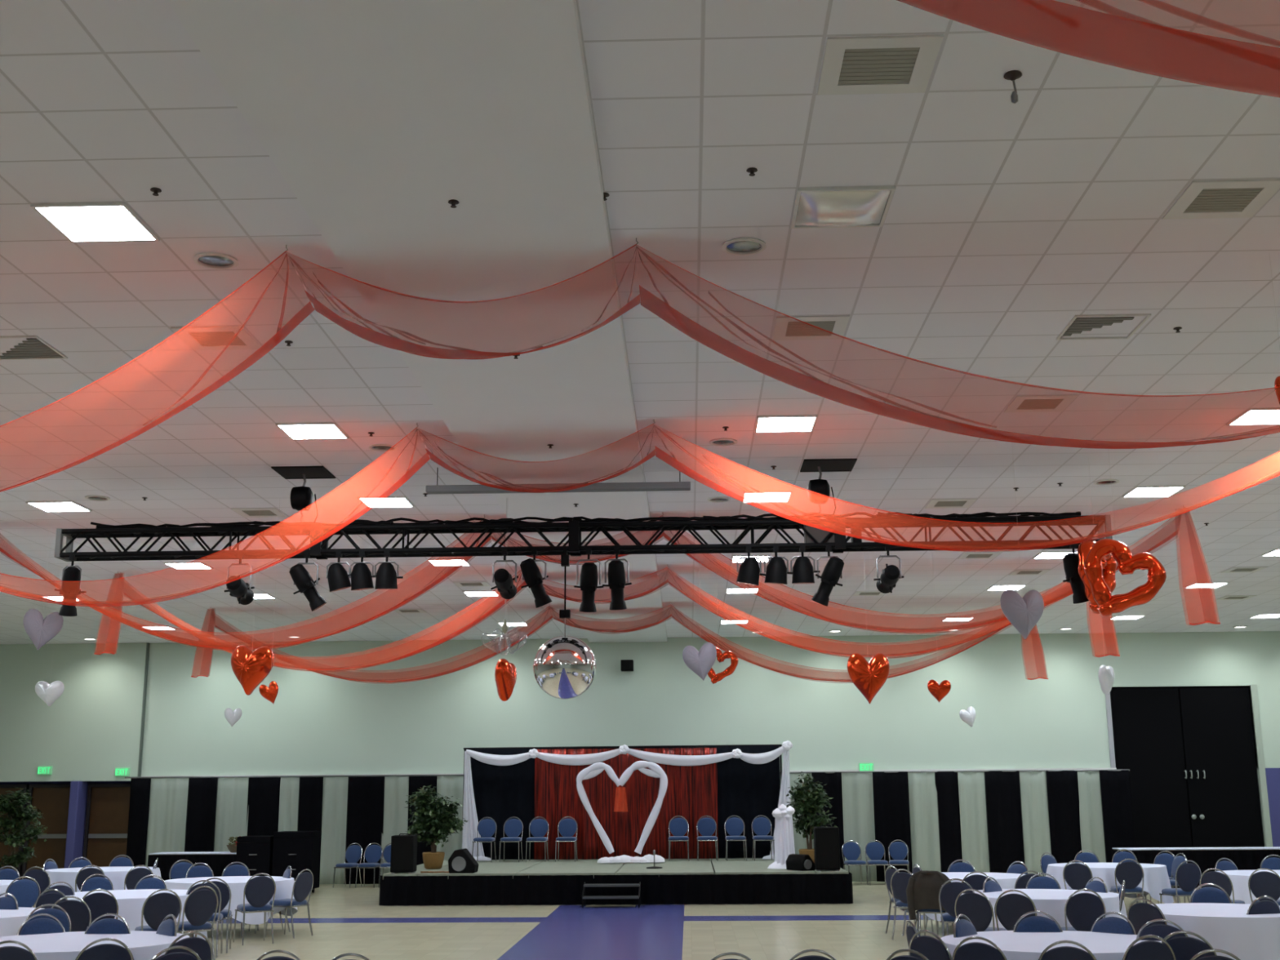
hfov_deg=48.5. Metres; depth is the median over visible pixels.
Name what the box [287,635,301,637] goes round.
recessed light
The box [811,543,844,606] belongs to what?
stage light
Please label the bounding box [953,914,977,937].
banquet chair
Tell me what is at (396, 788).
drape
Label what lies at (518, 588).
swag
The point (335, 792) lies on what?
drape
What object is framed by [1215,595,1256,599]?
ceiling vent
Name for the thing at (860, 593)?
grille
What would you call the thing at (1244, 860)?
table skirt
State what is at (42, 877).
banquet chair
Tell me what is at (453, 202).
sprinkler
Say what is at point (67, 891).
banquet chair
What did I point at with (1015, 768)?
trim
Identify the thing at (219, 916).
banquet chair
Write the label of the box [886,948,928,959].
banquet chair
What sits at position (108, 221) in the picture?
recessed light
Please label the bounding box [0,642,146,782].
wall
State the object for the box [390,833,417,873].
speaker
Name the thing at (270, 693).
heart balloon
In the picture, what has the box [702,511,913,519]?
cable bundle
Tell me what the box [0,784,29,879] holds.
door
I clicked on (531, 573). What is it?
stage light
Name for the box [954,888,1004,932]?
banquet chair
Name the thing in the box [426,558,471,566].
recessed light
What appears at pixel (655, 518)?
cable bundle
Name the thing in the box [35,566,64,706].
heart balloon
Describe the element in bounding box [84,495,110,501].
recessed light
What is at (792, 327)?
grille
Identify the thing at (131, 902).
tablecloth
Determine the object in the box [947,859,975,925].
banquet chair
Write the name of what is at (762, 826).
banquet chair
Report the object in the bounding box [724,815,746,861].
banquet chair
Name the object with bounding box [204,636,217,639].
recessed light
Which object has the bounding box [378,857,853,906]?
stage
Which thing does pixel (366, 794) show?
drape
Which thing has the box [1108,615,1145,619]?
recessed light
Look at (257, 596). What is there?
diffuser
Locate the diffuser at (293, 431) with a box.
[279,424,345,438]
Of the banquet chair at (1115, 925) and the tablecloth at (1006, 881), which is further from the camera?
the tablecloth at (1006, 881)
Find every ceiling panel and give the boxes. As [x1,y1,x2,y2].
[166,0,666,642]
[271,466,335,479]
[800,458,857,472]
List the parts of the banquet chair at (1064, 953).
backrest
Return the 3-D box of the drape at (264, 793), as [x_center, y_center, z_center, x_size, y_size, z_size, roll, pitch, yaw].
[-8.632,8.013,32.459,0.769,2.380,0.105,-1,-13,2]
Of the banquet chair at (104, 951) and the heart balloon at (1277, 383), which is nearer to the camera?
the heart balloon at (1277, 383)
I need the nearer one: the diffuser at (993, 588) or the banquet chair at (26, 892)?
the banquet chair at (26, 892)
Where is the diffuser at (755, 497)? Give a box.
[744,493,790,502]
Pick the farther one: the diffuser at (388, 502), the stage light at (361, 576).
the diffuser at (388, 502)
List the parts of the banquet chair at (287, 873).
leg, backrest, leg, backrest frame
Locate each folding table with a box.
[197,853,235,854]
[1113,848,1217,851]
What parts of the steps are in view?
rail, rail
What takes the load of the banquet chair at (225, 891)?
on the floor
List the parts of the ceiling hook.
pull, rod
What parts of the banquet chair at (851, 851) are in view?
backrest, backrest frame, seat, seat frame, leg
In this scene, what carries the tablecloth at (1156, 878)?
on the round table
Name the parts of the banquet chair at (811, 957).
backrest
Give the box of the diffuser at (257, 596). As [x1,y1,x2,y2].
[253,594,273,598]
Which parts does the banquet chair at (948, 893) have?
leg, seat frame, seat, backrest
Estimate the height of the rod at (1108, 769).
2.438 m
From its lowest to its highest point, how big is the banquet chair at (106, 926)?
0.942 m
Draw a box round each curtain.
[464,748,542,859]
[533,747,718,859]
[708,745,780,858]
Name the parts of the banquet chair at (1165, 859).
backrest frame, backrest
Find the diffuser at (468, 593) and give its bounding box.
[464,591,497,595]
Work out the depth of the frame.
31.88 m
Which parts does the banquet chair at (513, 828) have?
leg, seat, seat frame, backrest, backrest frame, leg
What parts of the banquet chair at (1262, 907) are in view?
backrest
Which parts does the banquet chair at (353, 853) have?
leg, seat frame, seat, backrest, backrest frame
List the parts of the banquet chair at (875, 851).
leg, backrest, backrest frame, seat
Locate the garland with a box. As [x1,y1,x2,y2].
[462,740,792,860]
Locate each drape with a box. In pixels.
[125,777,151,866]
[145,777,188,866]
[184,777,217,852]
[213,777,248,851]
[246,777,280,835]
[278,777,299,831]
[297,777,323,831]
[319,777,348,884]
[344,776,384,884]
[380,776,408,875]
[407,776,436,865]
[436,775,463,859]
[613,786,627,811]
[789,773,813,853]
[811,772,844,868]
[841,773,876,881]
[872,771,912,881]
[907,772,941,872]
[934,771,962,872]
[957,772,990,872]
[984,770,1025,872]
[1019,771,1051,876]
[1045,770,1081,863]
[1077,771,1106,862]
[1098,769,1134,862]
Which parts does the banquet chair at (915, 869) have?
backrest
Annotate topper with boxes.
[149,851,236,854]
[1112,846,1279,850]
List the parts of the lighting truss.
frame, splice plate, splice plate, splice plate, splice plate, splice plate, splice plate, frame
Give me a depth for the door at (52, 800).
34.32 m
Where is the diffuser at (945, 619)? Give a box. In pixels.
[943,617,972,621]
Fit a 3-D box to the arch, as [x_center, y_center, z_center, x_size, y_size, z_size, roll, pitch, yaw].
[-0.374,6.967,29.832,1.933,2.093,0.307,-1,-13,2]
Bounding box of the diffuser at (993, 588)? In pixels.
[988,586,1022,590]
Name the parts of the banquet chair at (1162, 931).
backrest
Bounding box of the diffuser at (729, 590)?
[727,588,758,592]
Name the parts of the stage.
deck panel, deck panel, deck panel, deck panel, deck panel, deck panel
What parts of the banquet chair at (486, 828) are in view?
leg, seat, seat frame, backrest, backrest frame, leg, leg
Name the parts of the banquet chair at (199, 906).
seat, seat frame, backrest frame, backrest, leg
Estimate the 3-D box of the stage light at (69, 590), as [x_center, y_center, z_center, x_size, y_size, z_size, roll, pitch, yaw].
[-6.548,1.211,16.335,0.302,0.726,0.271,-7,-14,29]
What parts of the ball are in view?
chain, rod, motor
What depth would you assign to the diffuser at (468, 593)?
26.63 m
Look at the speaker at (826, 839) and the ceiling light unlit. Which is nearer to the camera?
the ceiling light unlit
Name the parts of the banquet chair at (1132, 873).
seat, seat frame, backrest frame, backrest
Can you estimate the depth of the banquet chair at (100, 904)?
16.27 m
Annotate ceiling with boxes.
[0,0,1279,644]
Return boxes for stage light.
[54,553,86,616]
[224,551,254,604]
[288,550,327,611]
[325,550,351,591]
[349,549,376,590]
[373,549,403,589]
[490,547,518,599]
[520,547,552,608]
[573,546,603,612]
[602,546,631,609]
[736,545,765,585]
[764,544,792,584]
[790,544,819,583]
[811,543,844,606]
[873,543,903,593]
[1062,543,1088,604]
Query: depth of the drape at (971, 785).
32.01 m
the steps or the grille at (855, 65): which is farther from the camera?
the steps
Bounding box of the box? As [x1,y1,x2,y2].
[803,523,862,542]
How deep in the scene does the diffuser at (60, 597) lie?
26.78 m
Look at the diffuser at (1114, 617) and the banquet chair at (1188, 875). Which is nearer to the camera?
the banquet chair at (1188, 875)
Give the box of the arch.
[576,760,667,863]
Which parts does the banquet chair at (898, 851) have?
backrest, backrest frame, seat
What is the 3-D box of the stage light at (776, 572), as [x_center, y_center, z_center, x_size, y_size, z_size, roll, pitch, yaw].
[1.550,0.962,16.089,0.298,0.456,0.259,-12,-17,41]
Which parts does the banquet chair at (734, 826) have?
backrest, backrest frame, seat, leg, leg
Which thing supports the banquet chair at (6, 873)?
on the floor
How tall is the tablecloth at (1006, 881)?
0.576 m
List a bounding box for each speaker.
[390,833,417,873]
[448,848,478,873]
[620,659,633,671]
[786,853,815,871]
[813,825,840,871]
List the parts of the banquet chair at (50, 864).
backrest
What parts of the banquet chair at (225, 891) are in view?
backrest frame, backrest, seat, leg, leg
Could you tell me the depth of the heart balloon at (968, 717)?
26.41 m
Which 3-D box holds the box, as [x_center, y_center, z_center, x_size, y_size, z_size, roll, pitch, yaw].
[2.208,0.609,16.288,0.640,0.270,0.200,-1,-13,2]
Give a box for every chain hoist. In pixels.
[289,473,318,533]
[808,466,836,519]
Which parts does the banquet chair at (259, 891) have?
leg, leg, seat, seat frame, backrest frame, backrest, leg, leg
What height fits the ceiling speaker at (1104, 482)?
0.016 m
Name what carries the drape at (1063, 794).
hanging from the rod at (1108, 769)
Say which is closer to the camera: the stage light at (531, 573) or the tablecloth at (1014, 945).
the tablecloth at (1014, 945)
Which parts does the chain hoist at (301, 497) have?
motor, chain, power cord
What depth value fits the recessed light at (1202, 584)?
26.13 m
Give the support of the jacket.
hanging from the banquet chair at (920, 911)
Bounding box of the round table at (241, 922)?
[192,921,258,937]
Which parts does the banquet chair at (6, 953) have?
backrest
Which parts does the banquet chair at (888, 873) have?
leg, backrest, backrest frame, seat, leg, leg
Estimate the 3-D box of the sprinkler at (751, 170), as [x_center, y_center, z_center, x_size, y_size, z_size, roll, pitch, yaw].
[0.682,-1.872,8.639,0.070,0.035,0.070,-1,-13,2]
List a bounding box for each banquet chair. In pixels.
[0,866,20,879]
[0,893,18,909]
[0,940,37,959]
[4,875,40,907]
[17,913,65,935]
[22,866,50,907]
[25,903,71,932]
[35,888,67,908]
[41,881,75,895]
[42,858,57,871]
[51,895,91,931]
[68,857,93,867]
[75,865,105,892]
[75,937,133,959]
[80,873,113,891]
[80,888,118,931]
[84,913,130,933]
[108,854,133,866]
[124,865,153,889]
[133,874,166,889]
[134,888,182,931]
[151,946,200,959]
[152,857,158,868]
[155,914,177,936]
[164,931,213,959]
[168,859,194,879]
[176,885,217,959]
[185,862,213,878]
[186,880,223,957]
[202,877,232,953]
[219,862,249,924]
[232,872,275,945]
[248,866,291,933]
[256,950,300,959]
[265,868,313,938]
[331,952,369,959]
[333,843,362,888]
[355,842,382,887]
[378,843,391,887]
[471,817,497,862]
[498,816,523,862]
[525,816,548,862]
[555,816,577,862]
[668,815,688,861]
[696,815,718,861]
[711,951,751,959]
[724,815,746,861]
[751,815,774,861]
[789,948,836,959]
[841,840,868,884]
[865,840,888,884]
[884,866,933,936]
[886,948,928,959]
[888,840,909,873]
[890,868,938,940]
[906,920,919,946]
[908,929,951,959]
[912,864,946,929]
[915,909,948,935]
[938,878,974,937]
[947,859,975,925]
[951,936,1007,959]
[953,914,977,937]
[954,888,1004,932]
[961,871,991,889]
[982,876,1002,892]
[994,889,1036,930]
[1006,861,1028,874]
[1013,911,1062,932]
[1014,870,1040,888]
[1026,872,1061,888]
[1038,940,1096,959]
[1040,852,1057,875]
[1061,888,1106,931]
[1062,860,1093,889]
[1074,849,1099,862]
[1084,876,1107,893]
[1090,911,1136,934]
[1109,858,1144,902]
[1111,848,1140,903]
[1118,880,1124,911]
[1122,934,1175,959]
[1127,897,1167,934]
[1136,919,1188,941]
[1143,850,1180,903]
[1150,853,1190,904]
[1159,860,1201,903]
[1160,930,1217,959]
[1190,883,1231,903]
[1190,948,1240,959]
[1200,867,1244,903]
[1214,857,1238,871]
[1246,895,1279,915]
[1248,867,1279,905]
[1260,854,1279,870]
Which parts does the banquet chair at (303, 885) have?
leg, leg, seat, seat frame, leg, backrest frame, backrest, leg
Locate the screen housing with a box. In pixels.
[426,467,690,493]
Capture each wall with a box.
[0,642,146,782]
[0,781,130,859]
[141,631,1279,861]
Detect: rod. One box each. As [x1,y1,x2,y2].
[124,773,463,777]
[537,746,709,749]
[789,768,1129,773]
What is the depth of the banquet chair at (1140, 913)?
13.73 m
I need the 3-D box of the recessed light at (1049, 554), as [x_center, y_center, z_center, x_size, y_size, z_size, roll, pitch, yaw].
[6.659,1.202,22.729,0.610,0.020,0.610,-1,-13,2]
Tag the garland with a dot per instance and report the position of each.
(469, 813)
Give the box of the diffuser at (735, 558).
[733,556,768,561]
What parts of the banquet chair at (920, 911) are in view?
leg, leg, seat frame, seat, leg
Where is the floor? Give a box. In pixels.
[34,881,1199,959]
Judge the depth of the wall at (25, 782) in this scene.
34.60 m
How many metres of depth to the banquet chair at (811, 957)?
9.45 m
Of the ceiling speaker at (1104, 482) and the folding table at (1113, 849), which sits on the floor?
the folding table at (1113, 849)
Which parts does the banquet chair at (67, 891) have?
backrest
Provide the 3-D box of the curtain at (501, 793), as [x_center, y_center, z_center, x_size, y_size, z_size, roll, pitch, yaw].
[-3.053,7.219,31.663,1.765,2.410,0.112,-1,-13,2]
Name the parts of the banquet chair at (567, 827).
leg, leg, seat, backrest, backrest frame, leg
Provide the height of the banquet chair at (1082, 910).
0.942 m
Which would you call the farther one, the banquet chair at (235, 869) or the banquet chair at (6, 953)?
the banquet chair at (235, 869)
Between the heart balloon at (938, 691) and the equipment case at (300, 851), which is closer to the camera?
the heart balloon at (938, 691)
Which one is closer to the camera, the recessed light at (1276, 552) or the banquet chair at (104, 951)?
the banquet chair at (104, 951)
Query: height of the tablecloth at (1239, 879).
0.576 m
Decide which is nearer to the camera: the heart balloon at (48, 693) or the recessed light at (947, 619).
the heart balloon at (48, 693)
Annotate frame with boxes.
[462,744,782,836]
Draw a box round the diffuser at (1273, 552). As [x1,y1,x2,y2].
[1266,550,1279,555]
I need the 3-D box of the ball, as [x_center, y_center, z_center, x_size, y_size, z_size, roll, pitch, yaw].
[-0.847,1.613,16.029,0.704,1.700,0.704,-1,-13,2]
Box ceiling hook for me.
[1004,70,1022,103]
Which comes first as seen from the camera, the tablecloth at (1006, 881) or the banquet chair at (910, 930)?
the banquet chair at (910, 930)
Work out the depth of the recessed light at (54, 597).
26.67 m
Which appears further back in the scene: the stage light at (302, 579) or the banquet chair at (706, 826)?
the banquet chair at (706, 826)
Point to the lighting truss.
(321, 550)
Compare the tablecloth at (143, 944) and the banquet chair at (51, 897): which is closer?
the tablecloth at (143, 944)
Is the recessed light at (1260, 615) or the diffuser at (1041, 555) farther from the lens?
the recessed light at (1260, 615)
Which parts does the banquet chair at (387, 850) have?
seat, backrest frame, backrest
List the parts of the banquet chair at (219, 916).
backrest, backrest frame, seat, seat frame, leg, leg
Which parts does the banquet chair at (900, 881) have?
leg, seat frame, seat, backrest, backrest frame, leg, leg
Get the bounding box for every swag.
[0,237,1279,492]
[0,419,1279,606]
[0,505,1220,649]
[93,565,1119,670]
[191,604,1048,681]
[897,0,1279,97]
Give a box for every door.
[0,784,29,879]
[21,783,71,879]
[82,783,130,866]
[1105,684,1272,847]
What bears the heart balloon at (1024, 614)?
hanging from the ceiling
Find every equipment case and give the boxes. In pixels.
[235,835,274,875]
[271,831,321,893]
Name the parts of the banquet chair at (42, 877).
backrest, backrest frame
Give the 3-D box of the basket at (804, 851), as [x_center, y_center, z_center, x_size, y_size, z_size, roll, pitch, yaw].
[3.359,7.455,28.054,0.440,0.320,0.440,-1,-13,2]
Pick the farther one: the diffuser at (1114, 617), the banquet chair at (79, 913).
the diffuser at (1114, 617)
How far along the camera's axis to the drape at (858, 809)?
32.13 m
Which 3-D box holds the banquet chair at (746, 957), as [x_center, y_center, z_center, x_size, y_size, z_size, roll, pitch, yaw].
[0.614,3.608,9.452,0.441,0.942,0.530,-1,-13,3]
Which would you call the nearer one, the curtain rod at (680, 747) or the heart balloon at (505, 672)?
the heart balloon at (505, 672)
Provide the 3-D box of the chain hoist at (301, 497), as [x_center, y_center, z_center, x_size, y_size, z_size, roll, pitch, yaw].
[-3.932,0.271,16.577,0.355,0.707,0.298,-1,-13,2]
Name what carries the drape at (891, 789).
hanging from the rod at (1108, 769)
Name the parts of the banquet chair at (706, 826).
backrest, backrest frame, seat, leg, leg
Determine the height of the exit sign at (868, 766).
0.200 m
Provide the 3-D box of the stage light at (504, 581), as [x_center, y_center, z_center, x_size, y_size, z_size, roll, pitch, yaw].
[-1.542,1.057,16.206,0.318,0.550,0.569,-1,-13,2]
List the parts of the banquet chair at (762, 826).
leg, backrest, backrest frame, seat, seat frame, leg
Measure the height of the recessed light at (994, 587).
0.020 m
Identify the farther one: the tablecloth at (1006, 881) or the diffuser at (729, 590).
the diffuser at (729, 590)
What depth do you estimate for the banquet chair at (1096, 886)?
17.17 m
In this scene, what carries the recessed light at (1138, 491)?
in the ceiling
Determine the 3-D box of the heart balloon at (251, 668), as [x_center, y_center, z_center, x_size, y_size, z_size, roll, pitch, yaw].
[-4.946,1.536,18.274,0.598,2.444,0.340,-6,-14,25]
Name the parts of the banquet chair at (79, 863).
backrest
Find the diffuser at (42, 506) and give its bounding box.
[29,502,88,511]
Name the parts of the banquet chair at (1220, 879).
backrest, seat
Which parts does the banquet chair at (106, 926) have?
backrest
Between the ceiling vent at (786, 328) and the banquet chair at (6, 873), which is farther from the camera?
the banquet chair at (6, 873)
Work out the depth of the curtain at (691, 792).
31.48 m
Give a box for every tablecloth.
[0,880,32,907]
[0,906,43,937]
[0,930,189,959]
[44,866,160,892]
[65,888,207,940]
[164,875,297,924]
[899,871,1024,920]
[940,930,1160,959]
[959,888,1127,928]
[1045,862,1173,903]
[1151,902,1279,959]
[1216,870,1279,903]
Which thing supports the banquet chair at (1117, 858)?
on the floor
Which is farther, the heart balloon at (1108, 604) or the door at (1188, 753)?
the door at (1188, 753)
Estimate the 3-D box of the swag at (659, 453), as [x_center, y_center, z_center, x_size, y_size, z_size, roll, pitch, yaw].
[-0.962,0.354,14.669,16.845,1.749,0.924,-1,-13,2]
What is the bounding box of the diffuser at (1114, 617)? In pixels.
[1111,616,1141,619]
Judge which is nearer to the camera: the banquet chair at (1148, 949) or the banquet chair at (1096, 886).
the banquet chair at (1148, 949)
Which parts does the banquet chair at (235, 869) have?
backrest, backrest frame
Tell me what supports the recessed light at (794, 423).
in the ceiling
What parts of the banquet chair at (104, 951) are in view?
backrest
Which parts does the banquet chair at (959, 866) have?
backrest, backrest frame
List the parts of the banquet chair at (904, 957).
backrest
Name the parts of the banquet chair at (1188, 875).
seat frame, seat, backrest, backrest frame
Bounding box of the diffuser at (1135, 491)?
[1125,487,1182,496]
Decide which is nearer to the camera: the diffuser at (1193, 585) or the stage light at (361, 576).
the stage light at (361, 576)
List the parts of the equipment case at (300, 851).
case lid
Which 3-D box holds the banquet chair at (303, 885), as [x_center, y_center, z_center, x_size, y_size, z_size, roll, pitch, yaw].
[-5.034,6.088,20.464,0.530,0.942,0.441,-6,-14,25]
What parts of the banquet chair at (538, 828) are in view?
leg, leg, seat, seat frame, backrest, backrest frame, leg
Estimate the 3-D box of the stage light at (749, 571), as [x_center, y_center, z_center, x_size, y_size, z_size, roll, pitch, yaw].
[1.235,0.969,16.095,0.308,0.463,0.260,-11,-16,39]
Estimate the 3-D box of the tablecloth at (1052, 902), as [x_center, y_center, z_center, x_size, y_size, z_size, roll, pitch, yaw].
[4.767,5.202,16.818,2.008,0.576,1.994,-1,-13,2]
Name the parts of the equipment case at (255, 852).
case lid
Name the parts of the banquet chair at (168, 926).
backrest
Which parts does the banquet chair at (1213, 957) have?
backrest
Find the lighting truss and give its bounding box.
[53,514,1112,561]
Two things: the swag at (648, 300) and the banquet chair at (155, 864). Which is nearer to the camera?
the swag at (648, 300)
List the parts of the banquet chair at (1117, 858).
backrest, backrest frame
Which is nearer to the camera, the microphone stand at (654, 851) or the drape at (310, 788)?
the microphone stand at (654, 851)
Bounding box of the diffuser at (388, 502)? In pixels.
[360,497,411,506]
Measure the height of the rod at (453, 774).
2.438 m
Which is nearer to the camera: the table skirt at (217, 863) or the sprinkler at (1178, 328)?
the sprinkler at (1178, 328)
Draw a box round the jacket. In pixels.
[906,870,951,919]
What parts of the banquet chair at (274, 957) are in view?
backrest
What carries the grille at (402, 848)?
attached to the speaker at (403, 847)
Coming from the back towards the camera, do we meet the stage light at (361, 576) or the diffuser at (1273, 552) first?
the diffuser at (1273, 552)
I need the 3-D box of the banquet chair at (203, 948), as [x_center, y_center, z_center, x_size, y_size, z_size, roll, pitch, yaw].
[-3.658,3.995,11.060,0.530,0.942,0.441,-11,-16,40]
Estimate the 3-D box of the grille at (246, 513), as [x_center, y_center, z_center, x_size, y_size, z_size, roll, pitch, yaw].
[-5.070,0.436,18.932,0.380,0.009,0.380,-1,-13,2]
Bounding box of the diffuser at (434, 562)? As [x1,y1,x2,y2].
[430,560,467,565]
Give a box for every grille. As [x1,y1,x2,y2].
[187,331,246,346]
[243,510,275,515]
[391,838,412,870]
[399,609,419,612]
[460,582,483,585]
[785,320,835,335]
[817,830,839,867]
[837,47,919,84]
[858,591,880,595]
[933,501,966,506]
[966,554,992,557]
[1017,399,1063,408]
[1017,570,1042,573]
[1183,187,1263,212]
[1224,596,1247,599]
[1231,568,1257,571]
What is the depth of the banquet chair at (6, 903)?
15.63 m
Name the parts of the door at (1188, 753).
trim, knob, trim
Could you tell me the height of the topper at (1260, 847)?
0.023 m
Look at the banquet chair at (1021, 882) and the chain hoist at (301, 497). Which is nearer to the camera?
the chain hoist at (301, 497)
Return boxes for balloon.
[23,537,63,650]
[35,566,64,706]
[224,622,241,726]
[231,515,274,695]
[258,505,279,704]
[480,502,527,653]
[494,494,516,701]
[682,558,716,679]
[707,553,738,684]
[847,503,889,703]
[927,564,951,702]
[959,596,975,727]
[1000,452,1044,639]
[1077,459,1116,613]
[1084,453,1166,616]
[1097,617,1114,694]
[1269,254,1279,404]
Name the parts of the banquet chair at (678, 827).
seat, seat frame, backrest, backrest frame, leg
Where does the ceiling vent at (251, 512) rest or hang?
in the ceiling
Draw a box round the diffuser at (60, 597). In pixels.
[48,596,77,600]
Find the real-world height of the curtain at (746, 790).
2.430 m
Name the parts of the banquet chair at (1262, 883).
seat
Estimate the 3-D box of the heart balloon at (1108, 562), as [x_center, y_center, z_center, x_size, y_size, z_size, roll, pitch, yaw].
[5.123,0.623,15.992,0.215,1.785,0.771,-11,-16,39]
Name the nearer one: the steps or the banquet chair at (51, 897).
the banquet chair at (51, 897)
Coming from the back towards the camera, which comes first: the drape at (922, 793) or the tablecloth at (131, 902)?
the drape at (922, 793)
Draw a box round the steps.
[582,881,640,907]
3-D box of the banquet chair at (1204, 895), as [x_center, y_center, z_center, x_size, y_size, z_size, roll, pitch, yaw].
[6.305,4.926,15.575,0.441,0.942,0.530,-4,-13,16]
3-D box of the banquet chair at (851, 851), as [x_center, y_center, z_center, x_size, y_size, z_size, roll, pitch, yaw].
[4.710,8.394,31.170,0.441,0.942,0.530,1,-13,-8]
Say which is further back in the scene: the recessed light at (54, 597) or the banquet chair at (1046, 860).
the recessed light at (54, 597)
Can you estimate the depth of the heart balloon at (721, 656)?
20.42 m
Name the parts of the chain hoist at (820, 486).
motor, chain, power cord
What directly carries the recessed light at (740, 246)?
in the ceiling
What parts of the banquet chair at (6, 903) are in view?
backrest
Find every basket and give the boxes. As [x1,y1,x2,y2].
[226,835,240,853]
[422,851,444,869]
[798,848,814,862]
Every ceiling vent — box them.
[0,335,67,359]
[170,325,261,350]
[231,507,287,517]
[393,608,426,613]
[453,581,489,586]
[772,315,849,340]
[817,34,943,94]
[853,591,884,595]
[924,497,977,508]
[957,551,1001,559]
[1003,394,1077,412]
[1008,568,1050,575]
[1056,313,1151,340]
[1162,178,1279,219]
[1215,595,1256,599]
[1220,566,1267,573]
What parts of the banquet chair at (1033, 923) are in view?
backrest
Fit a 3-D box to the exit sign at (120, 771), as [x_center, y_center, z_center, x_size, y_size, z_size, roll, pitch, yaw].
[-12.406,6.998,34.032,0.340,0.200,0.066,-1,-13,2]
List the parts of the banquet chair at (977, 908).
backrest, seat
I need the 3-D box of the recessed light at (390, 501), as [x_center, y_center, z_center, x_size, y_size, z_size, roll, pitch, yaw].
[-3.262,0.284,18.277,0.610,0.020,0.610,-1,-13,2]
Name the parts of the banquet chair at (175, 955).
backrest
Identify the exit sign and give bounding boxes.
[36,765,52,774]
[115,767,129,776]
[858,762,874,771]
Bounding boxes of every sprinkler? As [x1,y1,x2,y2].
[150,187,161,195]
[284,340,293,346]
[448,199,458,208]
[603,192,608,200]
[746,167,757,176]
[1173,326,1182,333]
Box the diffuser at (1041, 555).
[1035,552,1071,558]
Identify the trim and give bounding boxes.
[137,642,150,776]
[150,768,1116,776]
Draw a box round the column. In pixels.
[63,781,87,868]
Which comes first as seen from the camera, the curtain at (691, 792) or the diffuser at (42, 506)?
the diffuser at (42, 506)
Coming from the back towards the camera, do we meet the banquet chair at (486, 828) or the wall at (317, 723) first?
the wall at (317, 723)
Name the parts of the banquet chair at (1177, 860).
seat, backrest, backrest frame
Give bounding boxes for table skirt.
[147,854,235,880]
[1111,848,1279,888]
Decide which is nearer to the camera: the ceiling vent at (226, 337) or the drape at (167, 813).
the ceiling vent at (226, 337)
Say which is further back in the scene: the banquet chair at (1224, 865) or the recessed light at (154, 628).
the recessed light at (154, 628)
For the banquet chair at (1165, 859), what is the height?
0.942 m
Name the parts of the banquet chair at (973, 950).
backrest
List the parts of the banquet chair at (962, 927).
backrest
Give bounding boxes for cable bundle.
[90,520,393,528]
[352,516,582,524]
[572,513,799,522]
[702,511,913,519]
[875,511,1080,517]
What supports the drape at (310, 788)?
hanging from the rod at (453, 774)
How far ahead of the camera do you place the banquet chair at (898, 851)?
31.34 m
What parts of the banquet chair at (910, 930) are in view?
backrest frame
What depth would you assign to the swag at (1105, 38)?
5.07 m
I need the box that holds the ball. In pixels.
[533,547,595,698]
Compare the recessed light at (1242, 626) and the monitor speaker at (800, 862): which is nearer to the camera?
the monitor speaker at (800, 862)
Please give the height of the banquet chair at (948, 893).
0.942 m
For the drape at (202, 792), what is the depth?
32.58 m
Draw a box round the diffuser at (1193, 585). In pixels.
[1187,583,1224,587]
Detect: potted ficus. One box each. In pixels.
[0,786,47,869]
[402,785,467,869]
[786,771,836,862]
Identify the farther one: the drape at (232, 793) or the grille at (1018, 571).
the drape at (232, 793)
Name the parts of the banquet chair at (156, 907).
seat, backrest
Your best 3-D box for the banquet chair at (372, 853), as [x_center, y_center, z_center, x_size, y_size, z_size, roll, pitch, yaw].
[-6.000,8.544,31.511,0.441,0.942,0.530,-3,-13,10]
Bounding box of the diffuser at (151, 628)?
[145,626,173,629]
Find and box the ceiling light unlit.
[791,186,895,228]
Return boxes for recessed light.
[25,500,92,511]
[30,201,159,242]
[43,595,86,600]
[82,638,97,639]
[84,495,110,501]
[143,626,176,630]
[163,561,213,569]
[192,252,238,269]
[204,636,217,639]
[253,593,276,599]
[275,422,349,439]
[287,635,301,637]
[357,496,414,507]
[368,444,397,451]
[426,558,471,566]
[462,591,499,596]
[484,633,498,635]
[497,622,528,626]
[706,497,731,502]
[708,438,737,446]
[720,619,748,623]
[721,237,766,255]
[725,587,759,593]
[731,555,770,562]
[742,490,791,502]
[754,414,817,432]
[828,630,842,631]
[941,617,974,621]
[986,584,1026,590]
[1032,551,1077,559]
[1058,627,1073,630]
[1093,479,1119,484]
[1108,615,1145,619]
[1121,485,1186,497]
[1183,582,1229,588]
[1226,407,1279,425]
[1232,625,1248,627]
[1248,613,1279,617]
[1261,548,1279,555]
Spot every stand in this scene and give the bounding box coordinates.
[646,849,662,868]
[767,804,795,868]
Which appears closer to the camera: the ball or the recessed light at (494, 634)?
the ball
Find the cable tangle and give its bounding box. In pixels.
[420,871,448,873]
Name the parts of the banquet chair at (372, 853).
leg, leg, seat frame, seat, backrest frame, backrest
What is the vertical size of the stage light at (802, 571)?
0.453 m
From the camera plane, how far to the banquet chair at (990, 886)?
17.32 m
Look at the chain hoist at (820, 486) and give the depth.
16.30 m
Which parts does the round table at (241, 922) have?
leg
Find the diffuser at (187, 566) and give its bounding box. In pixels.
[168,563,209,568]

